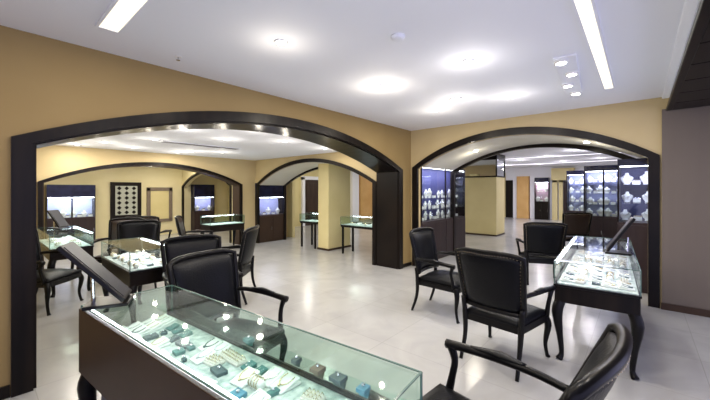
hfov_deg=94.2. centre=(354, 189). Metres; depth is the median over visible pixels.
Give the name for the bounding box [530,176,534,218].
trim
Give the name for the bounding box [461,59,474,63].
recessed light
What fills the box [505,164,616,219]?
wall
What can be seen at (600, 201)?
bust
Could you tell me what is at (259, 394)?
pad
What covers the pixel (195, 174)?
trim
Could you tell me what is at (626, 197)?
bust
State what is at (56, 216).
mirror glass
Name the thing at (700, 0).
ceiling
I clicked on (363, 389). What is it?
box
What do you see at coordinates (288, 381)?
pad
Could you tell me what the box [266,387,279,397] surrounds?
box
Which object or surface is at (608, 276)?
stand
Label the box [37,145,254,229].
wall partition
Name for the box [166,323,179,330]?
pad
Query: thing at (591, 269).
pad
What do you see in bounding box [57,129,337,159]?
ceiling
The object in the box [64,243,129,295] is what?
mirror glass
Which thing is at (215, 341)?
pad
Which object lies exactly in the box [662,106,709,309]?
wall pier
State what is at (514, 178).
trim
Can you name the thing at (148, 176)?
wall
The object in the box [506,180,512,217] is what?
door
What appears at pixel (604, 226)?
showcase
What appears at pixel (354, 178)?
trim
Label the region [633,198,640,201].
gift box
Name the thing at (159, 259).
pad
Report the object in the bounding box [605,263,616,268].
pad
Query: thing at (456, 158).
ceiling
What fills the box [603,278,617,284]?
pad
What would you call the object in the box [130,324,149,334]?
pad
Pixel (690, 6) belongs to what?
trim
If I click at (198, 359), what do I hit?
pad
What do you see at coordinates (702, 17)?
trim
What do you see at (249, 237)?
armchair
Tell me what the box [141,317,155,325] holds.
pad
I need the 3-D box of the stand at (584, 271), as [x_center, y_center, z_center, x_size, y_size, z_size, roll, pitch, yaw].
[2.315,0.821,3.321,0.053,0.053,0.097,0,0,36]
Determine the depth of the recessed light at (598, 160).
14.52 m
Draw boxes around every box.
[143,332,158,340]
[159,329,167,335]
[172,347,185,355]
[175,339,192,348]
[181,355,186,362]
[186,344,195,350]
[210,364,227,377]
[229,387,246,398]
[243,335,254,345]
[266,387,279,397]
[291,355,301,366]
[309,363,325,378]
[329,371,347,388]
[356,382,370,398]
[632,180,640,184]
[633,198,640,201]
[633,215,641,220]
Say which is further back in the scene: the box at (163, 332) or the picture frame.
the picture frame
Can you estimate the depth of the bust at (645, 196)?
5.30 m
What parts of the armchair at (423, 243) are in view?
leg, frame, backrest, leg, armrest, seat, seat rail, armrest, leg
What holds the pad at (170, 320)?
on the display case at (112, 364)
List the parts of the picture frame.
glass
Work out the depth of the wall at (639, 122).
4.86 m
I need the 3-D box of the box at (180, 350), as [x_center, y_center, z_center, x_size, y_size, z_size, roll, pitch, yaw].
[-0.912,0.846,1.711,0.050,0.060,0.050,0,0,43]
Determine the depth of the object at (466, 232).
11.33 m
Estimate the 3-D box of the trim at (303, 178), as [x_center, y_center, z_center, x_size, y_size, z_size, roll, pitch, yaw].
[-1.920,0.475,14.659,0.100,2.150,1.150,0,0,41]
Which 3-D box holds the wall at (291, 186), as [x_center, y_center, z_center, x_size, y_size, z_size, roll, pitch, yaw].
[-3.031,0.165,11.688,2.700,2.770,0.100,0,0,41]
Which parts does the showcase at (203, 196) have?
panel, door, panel, door, panel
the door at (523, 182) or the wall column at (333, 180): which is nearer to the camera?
the wall column at (333, 180)
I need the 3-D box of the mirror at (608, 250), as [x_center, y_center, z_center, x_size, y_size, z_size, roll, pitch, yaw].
[2.700,0.462,3.371,0.240,0.374,0.220,0,0,36]
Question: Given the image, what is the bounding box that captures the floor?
[3,217,709,399]
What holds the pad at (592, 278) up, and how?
on the display case at (627, 302)
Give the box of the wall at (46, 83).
[0,25,410,395]
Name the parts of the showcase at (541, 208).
panel, door, panel, door, panel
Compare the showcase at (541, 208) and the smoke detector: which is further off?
the showcase at (541, 208)
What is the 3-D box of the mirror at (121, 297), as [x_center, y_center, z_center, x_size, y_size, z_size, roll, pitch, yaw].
[-1.450,0.471,1.865,0.315,0.356,0.190,0,0,-24]
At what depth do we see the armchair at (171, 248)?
3.62 m
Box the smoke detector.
[391,33,404,41]
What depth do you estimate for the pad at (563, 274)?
3.17 m
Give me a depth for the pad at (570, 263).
3.67 m
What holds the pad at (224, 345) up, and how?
on the display case at (112, 364)
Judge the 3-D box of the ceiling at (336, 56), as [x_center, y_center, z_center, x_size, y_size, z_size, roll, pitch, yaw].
[2.585,-1.270,9.548,14.000,0.100,22.400,0,0,41]
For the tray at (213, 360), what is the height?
0.032 m
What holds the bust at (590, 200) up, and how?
on the showcase at (604, 226)
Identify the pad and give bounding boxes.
[127,321,142,331]
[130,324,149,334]
[139,253,150,257]
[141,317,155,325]
[145,321,162,333]
[149,336,170,347]
[151,258,161,262]
[155,313,169,321]
[156,349,171,359]
[159,316,176,327]
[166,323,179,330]
[168,334,179,342]
[171,326,184,333]
[179,329,192,337]
[189,347,217,364]
[197,337,221,350]
[200,376,218,390]
[212,341,233,355]
[230,366,260,388]
[240,360,256,369]
[246,388,270,399]
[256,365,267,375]
[261,365,285,387]
[270,371,300,394]
[560,276,575,282]
[561,273,574,278]
[565,268,579,273]
[569,262,580,266]
[575,275,588,280]
[589,268,603,273]
[589,276,603,282]
[590,271,604,276]
[591,274,603,279]
[593,258,605,262]
[601,281,617,288]
[603,267,615,272]
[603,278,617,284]
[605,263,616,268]
[616,269,629,274]
[616,271,630,277]
[616,274,630,280]
[617,280,633,287]
[618,283,634,290]
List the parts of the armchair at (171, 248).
leg, armrest, backrest, frame, armrest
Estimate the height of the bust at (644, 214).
0.193 m
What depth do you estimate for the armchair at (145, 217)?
6.59 m
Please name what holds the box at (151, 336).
on the display case at (112, 364)
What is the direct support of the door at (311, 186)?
in the wall at (314, 173)
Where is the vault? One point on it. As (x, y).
(285, 175)
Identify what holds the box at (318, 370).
on the display case at (112, 364)
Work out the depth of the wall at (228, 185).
13.26 m
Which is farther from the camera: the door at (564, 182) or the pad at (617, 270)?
the door at (564, 182)
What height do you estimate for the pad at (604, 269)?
0.038 m
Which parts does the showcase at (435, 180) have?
panel, door, panel, door, panel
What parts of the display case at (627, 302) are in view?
leg, trim, leg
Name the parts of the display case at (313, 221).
leg, leg, leg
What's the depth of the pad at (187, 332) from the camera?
1.91 m
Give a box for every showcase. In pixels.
[45,184,95,241]
[191,184,214,232]
[255,183,283,242]
[420,168,465,258]
[534,177,549,219]
[566,170,583,212]
[584,165,616,249]
[617,158,647,293]
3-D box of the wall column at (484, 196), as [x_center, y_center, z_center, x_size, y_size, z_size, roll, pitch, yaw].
[4.560,0.555,11.714,1.160,1.990,0.860,0,0,41]
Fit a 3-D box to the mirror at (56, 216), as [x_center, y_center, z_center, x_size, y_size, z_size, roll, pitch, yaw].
[-4.960,0.492,5.523,0.223,0.313,0.200,0,0,0]
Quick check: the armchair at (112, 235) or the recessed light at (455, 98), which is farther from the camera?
the armchair at (112, 235)
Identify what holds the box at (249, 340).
on the display case at (112, 364)
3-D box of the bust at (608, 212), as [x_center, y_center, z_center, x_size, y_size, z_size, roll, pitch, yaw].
[6.738,0.588,8.794,0.193,0.220,0.072,0,0,44]
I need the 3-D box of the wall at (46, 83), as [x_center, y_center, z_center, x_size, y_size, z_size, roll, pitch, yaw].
[-1.714,0.165,3.879,0.500,2.770,8.200,0,0,41]
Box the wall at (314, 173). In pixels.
[295,169,317,225]
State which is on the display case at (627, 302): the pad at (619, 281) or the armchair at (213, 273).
the pad at (619, 281)
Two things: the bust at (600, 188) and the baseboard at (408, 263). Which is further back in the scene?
the bust at (600, 188)
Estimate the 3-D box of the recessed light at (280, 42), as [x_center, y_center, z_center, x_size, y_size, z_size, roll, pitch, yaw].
[-0.610,-1.214,2.720,0.120,0.010,0.120,0,0,41]
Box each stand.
[247,373,265,390]
[582,268,587,274]
[606,274,613,279]
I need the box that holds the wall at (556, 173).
[551,168,574,179]
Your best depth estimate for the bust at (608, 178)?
8.78 m
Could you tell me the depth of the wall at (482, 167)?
11.32 m
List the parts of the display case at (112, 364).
leg, sliding door, trim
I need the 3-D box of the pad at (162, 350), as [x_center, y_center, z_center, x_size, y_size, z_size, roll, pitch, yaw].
[-0.979,0.829,1.632,0.083,0.037,0.110,0,0,38]
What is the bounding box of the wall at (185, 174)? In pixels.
[182,170,201,230]
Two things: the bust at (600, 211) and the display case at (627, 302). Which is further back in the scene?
the bust at (600, 211)
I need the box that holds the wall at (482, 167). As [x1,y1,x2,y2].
[464,159,503,175]
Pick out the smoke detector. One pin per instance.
(396, 37)
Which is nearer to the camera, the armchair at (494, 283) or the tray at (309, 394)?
the tray at (309, 394)
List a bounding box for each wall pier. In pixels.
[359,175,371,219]
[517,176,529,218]
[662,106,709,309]
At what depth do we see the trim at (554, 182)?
17.06 m
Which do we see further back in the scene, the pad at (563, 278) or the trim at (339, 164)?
the trim at (339, 164)
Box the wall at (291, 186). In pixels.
[288,180,294,236]
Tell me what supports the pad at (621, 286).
on the display case at (627, 302)
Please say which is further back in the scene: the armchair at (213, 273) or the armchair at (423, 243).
the armchair at (423, 243)
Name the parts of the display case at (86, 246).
leg, trim, leg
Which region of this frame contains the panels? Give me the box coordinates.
[673,19,709,109]
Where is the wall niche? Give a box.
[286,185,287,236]
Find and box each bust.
[586,186,592,192]
[586,197,593,203]
[596,185,604,192]
[597,198,602,204]
[597,208,604,215]
[598,174,604,181]
[604,197,609,204]
[605,174,611,181]
[605,208,611,215]
[620,209,630,219]
[621,173,633,184]
[621,192,632,201]
[640,171,647,184]
[641,209,647,220]
[642,191,647,202]
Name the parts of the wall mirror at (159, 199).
panel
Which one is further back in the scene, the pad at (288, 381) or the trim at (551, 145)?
the trim at (551, 145)
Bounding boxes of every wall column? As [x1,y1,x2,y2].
[318,164,349,248]
[465,177,503,234]
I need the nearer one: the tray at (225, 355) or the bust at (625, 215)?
the tray at (225, 355)
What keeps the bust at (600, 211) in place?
on the showcase at (604, 226)
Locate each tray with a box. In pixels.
[203,353,225,366]
[219,348,236,360]
[226,352,247,366]
[299,387,325,399]
[575,278,585,283]
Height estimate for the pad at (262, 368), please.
0.024 m
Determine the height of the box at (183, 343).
0.055 m
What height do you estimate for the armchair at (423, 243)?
1.049 m
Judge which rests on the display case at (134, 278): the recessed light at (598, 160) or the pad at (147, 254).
the pad at (147, 254)
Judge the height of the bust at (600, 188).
0.222 m
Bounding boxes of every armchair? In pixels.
[37,230,83,315]
[90,218,146,262]
[107,220,160,287]
[125,216,171,240]
[160,234,242,321]
[166,248,288,360]
[174,215,212,235]
[222,225,259,304]
[364,323,632,399]
[409,227,461,323]
[454,247,555,381]
[515,222,567,284]
[562,212,592,256]
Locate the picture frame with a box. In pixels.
[110,182,140,219]
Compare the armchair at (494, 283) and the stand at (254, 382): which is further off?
the armchair at (494, 283)
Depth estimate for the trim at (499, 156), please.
11.22 m
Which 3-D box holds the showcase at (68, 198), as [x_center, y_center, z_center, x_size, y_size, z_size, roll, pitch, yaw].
[-8.167,0.700,9.489,0.378,1.700,1.070,0,0,41]
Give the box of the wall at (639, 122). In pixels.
[411,97,668,307]
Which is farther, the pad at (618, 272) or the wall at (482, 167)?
the wall at (482, 167)
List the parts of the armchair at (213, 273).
armrest, frame, backrest, leg, seat, armrest, seat rail, leg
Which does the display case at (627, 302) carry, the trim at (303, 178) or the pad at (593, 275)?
the pad at (593, 275)
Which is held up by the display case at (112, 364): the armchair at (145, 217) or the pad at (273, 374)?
the pad at (273, 374)
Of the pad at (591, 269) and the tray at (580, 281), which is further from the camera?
the pad at (591, 269)
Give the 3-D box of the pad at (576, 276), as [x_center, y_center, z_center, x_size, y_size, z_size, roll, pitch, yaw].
[2.146,0.829,3.123,0.114,0.038,0.086,0,0,34]
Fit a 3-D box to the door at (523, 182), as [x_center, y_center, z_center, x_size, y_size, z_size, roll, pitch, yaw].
[9.252,0.400,18.159,0.600,2.300,0.250,0,0,41]
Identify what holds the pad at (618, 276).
on the display case at (627, 302)
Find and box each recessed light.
[95,0,151,33]
[274,39,287,45]
[449,97,462,100]
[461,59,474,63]
[505,160,614,165]
[506,152,621,158]
[570,0,614,89]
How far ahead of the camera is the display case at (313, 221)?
9.05 m
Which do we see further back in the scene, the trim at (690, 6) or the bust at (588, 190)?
the bust at (588, 190)
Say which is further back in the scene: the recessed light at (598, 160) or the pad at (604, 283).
the recessed light at (598, 160)
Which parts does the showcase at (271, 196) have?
door, panel, door, panel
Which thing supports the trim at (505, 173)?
attached to the wall at (538, 172)
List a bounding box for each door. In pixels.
[305,180,317,225]
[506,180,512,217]
[563,181,565,212]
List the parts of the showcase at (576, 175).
panel, panel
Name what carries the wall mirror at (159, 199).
attached to the wall at (148, 176)
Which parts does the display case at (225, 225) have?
trim, leg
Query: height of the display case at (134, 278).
0.916 m
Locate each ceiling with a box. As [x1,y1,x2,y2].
[0,0,684,168]
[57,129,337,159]
[423,135,644,170]
[669,0,700,96]
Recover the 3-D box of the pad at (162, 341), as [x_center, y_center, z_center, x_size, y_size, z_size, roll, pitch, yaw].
[-1.071,0.829,1.790,0.083,0.037,0.110,0,0,37]
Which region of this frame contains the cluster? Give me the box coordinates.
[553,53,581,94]
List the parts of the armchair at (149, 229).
armrest, backrest, frame, armrest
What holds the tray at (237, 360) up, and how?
on the display case at (112, 364)
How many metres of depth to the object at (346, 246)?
8.59 m
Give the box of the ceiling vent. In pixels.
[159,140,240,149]
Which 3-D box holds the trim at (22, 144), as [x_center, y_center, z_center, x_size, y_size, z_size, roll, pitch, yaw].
[-0.826,0.290,4.513,0.055,2.520,5.380,0,0,41]
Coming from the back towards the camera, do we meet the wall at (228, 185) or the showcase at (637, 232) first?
the wall at (228, 185)
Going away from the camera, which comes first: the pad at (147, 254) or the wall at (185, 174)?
the pad at (147, 254)
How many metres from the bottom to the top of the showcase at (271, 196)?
1.750 m
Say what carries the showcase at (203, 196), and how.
on the floor
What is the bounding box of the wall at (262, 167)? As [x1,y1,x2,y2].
[255,152,375,184]
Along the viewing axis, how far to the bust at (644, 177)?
5.30 m
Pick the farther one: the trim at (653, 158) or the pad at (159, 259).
the trim at (653, 158)
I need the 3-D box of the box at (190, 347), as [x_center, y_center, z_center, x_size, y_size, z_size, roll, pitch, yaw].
[-0.871,0.838,1.752,0.035,0.046,0.035,0,0,35]
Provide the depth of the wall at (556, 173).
16.88 m
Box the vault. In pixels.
[260,162,327,184]
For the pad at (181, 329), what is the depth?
1.96 m
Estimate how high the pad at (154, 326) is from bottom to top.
0.037 m
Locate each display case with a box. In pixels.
[37,226,94,297]
[77,285,422,399]
[101,237,163,323]
[200,214,244,244]
[300,213,317,248]
[340,216,371,253]
[551,236,644,379]
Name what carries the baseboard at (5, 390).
attached to the wall at (46, 83)
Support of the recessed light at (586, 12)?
in the ceiling at (336, 56)
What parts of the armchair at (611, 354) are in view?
armrest, seat, armrest, backrest, frame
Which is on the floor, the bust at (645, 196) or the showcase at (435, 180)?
the showcase at (435, 180)
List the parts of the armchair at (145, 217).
frame, armrest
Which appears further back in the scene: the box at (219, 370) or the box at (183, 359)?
the box at (183, 359)
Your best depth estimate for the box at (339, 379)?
1.30 m
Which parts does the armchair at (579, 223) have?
seat rail, seat, backrest, frame, leg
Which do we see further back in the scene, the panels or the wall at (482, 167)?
the wall at (482, 167)
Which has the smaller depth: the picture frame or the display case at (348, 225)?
the display case at (348, 225)
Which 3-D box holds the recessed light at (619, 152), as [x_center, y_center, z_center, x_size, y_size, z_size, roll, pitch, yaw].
[7.987,-1.212,11.061,5.636,0.016,0.186,0,0,41]
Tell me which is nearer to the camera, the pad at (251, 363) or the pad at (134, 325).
the pad at (251, 363)
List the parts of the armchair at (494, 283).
leg, backrest, leg, frame, seat, seat rail, leg, armrest, leg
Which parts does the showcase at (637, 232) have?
panel, door, panel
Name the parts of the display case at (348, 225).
leg, leg, trim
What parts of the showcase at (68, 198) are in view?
panel, door, panel, door, panel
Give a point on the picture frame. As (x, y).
(125, 197)
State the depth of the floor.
3.67 m
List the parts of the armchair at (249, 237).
armrest, leg, seat, seat rail, frame, backrest, leg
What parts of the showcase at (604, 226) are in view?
panel, door, panel, door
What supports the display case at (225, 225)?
on the floor
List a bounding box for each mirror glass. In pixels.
[49,210,67,225]
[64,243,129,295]
[607,218,631,247]
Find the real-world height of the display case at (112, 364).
0.916 m
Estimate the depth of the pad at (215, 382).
1.41 m
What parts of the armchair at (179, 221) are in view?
backrest, frame, armrest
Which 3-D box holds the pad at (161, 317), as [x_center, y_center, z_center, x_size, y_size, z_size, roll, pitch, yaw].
[-1.254,0.829,2.122,0.083,0.037,0.110,0,0,43]
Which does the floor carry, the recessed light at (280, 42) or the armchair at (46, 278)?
the armchair at (46, 278)
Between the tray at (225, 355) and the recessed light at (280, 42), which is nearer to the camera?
the tray at (225, 355)
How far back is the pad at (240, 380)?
1.46 m
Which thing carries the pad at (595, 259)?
on the display case at (627, 302)
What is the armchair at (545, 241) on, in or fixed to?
on the floor
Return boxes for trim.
[11,111,402,397]
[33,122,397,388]
[37,162,242,258]
[182,173,231,242]
[256,158,375,264]
[283,167,317,239]
[301,176,317,225]
[350,171,358,220]
[412,127,659,307]
[450,143,634,250]
[465,154,504,177]
[504,173,505,216]
[513,177,516,217]
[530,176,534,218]
[552,180,562,219]
[662,0,699,98]
[666,0,709,110]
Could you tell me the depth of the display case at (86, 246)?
5.04 m
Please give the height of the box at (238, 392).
0.060 m
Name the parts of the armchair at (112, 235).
armrest, seat, backrest, frame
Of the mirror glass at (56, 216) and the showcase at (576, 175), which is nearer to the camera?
the mirror glass at (56, 216)
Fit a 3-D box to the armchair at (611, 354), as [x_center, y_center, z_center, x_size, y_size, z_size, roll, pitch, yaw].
[0.571,1.037,1.396,0.754,1.050,0.925,0,0,-44]
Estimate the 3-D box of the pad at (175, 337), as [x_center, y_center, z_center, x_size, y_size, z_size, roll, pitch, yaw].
[-1.027,0.836,1.858,0.052,0.024,0.063,0,0,29]
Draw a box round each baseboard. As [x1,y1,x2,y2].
[0,384,9,399]
[403,262,411,267]
[661,302,709,317]
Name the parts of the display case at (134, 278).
leg, trim, leg, leg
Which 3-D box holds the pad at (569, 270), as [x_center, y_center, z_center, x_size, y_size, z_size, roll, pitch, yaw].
[2.231,0.829,3.388,0.114,0.038,0.086,0,0,43]
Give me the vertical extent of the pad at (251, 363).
0.024 m
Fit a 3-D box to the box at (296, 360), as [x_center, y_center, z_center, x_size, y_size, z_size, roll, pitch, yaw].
[-0.258,0.752,1.453,0.030,0.051,0.040,0,0,36]
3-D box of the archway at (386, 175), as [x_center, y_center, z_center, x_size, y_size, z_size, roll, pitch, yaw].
[-1.028,0.350,4.688,0.520,2.400,5.140,0,0,41]
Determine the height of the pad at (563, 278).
0.038 m
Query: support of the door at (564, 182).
in the wall at (556, 173)
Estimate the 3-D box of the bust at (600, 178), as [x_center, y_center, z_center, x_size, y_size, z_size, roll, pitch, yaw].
[6.642,-0.313,8.878,0.184,0.209,0.068,0,0,37]
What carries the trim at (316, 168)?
attached to the wall at (262, 167)
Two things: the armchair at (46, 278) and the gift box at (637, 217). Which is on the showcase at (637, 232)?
the gift box at (637, 217)
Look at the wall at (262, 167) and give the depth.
8.24 m
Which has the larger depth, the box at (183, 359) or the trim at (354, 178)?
the trim at (354, 178)
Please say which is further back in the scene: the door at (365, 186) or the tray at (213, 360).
the door at (365, 186)
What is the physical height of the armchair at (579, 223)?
1.049 m
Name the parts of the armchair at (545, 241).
armrest, leg, seat rail, seat, backrest, frame, leg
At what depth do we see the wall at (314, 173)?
14.15 m
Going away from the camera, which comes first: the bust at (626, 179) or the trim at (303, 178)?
the bust at (626, 179)
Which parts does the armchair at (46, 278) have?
frame, armrest, leg, seat rail, seat, armrest, leg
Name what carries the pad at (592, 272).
on the display case at (627, 302)
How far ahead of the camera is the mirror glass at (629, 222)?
3.32 m
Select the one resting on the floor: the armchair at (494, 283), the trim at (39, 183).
the armchair at (494, 283)
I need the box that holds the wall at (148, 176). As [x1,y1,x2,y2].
[44,167,227,238]
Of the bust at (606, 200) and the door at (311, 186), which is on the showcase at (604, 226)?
the bust at (606, 200)
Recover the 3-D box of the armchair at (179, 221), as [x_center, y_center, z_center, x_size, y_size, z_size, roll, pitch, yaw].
[-3.228,1.037,6.665,0.725,1.049,0.711,0,0,-20]
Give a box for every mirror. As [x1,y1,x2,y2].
[47,210,69,228]
[56,241,134,310]
[147,187,171,221]
[604,217,635,255]
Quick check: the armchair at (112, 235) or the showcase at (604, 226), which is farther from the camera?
the showcase at (604, 226)
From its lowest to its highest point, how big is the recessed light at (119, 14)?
0.016 m
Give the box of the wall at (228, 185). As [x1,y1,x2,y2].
[228,185,228,220]
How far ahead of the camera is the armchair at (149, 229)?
5.54 m

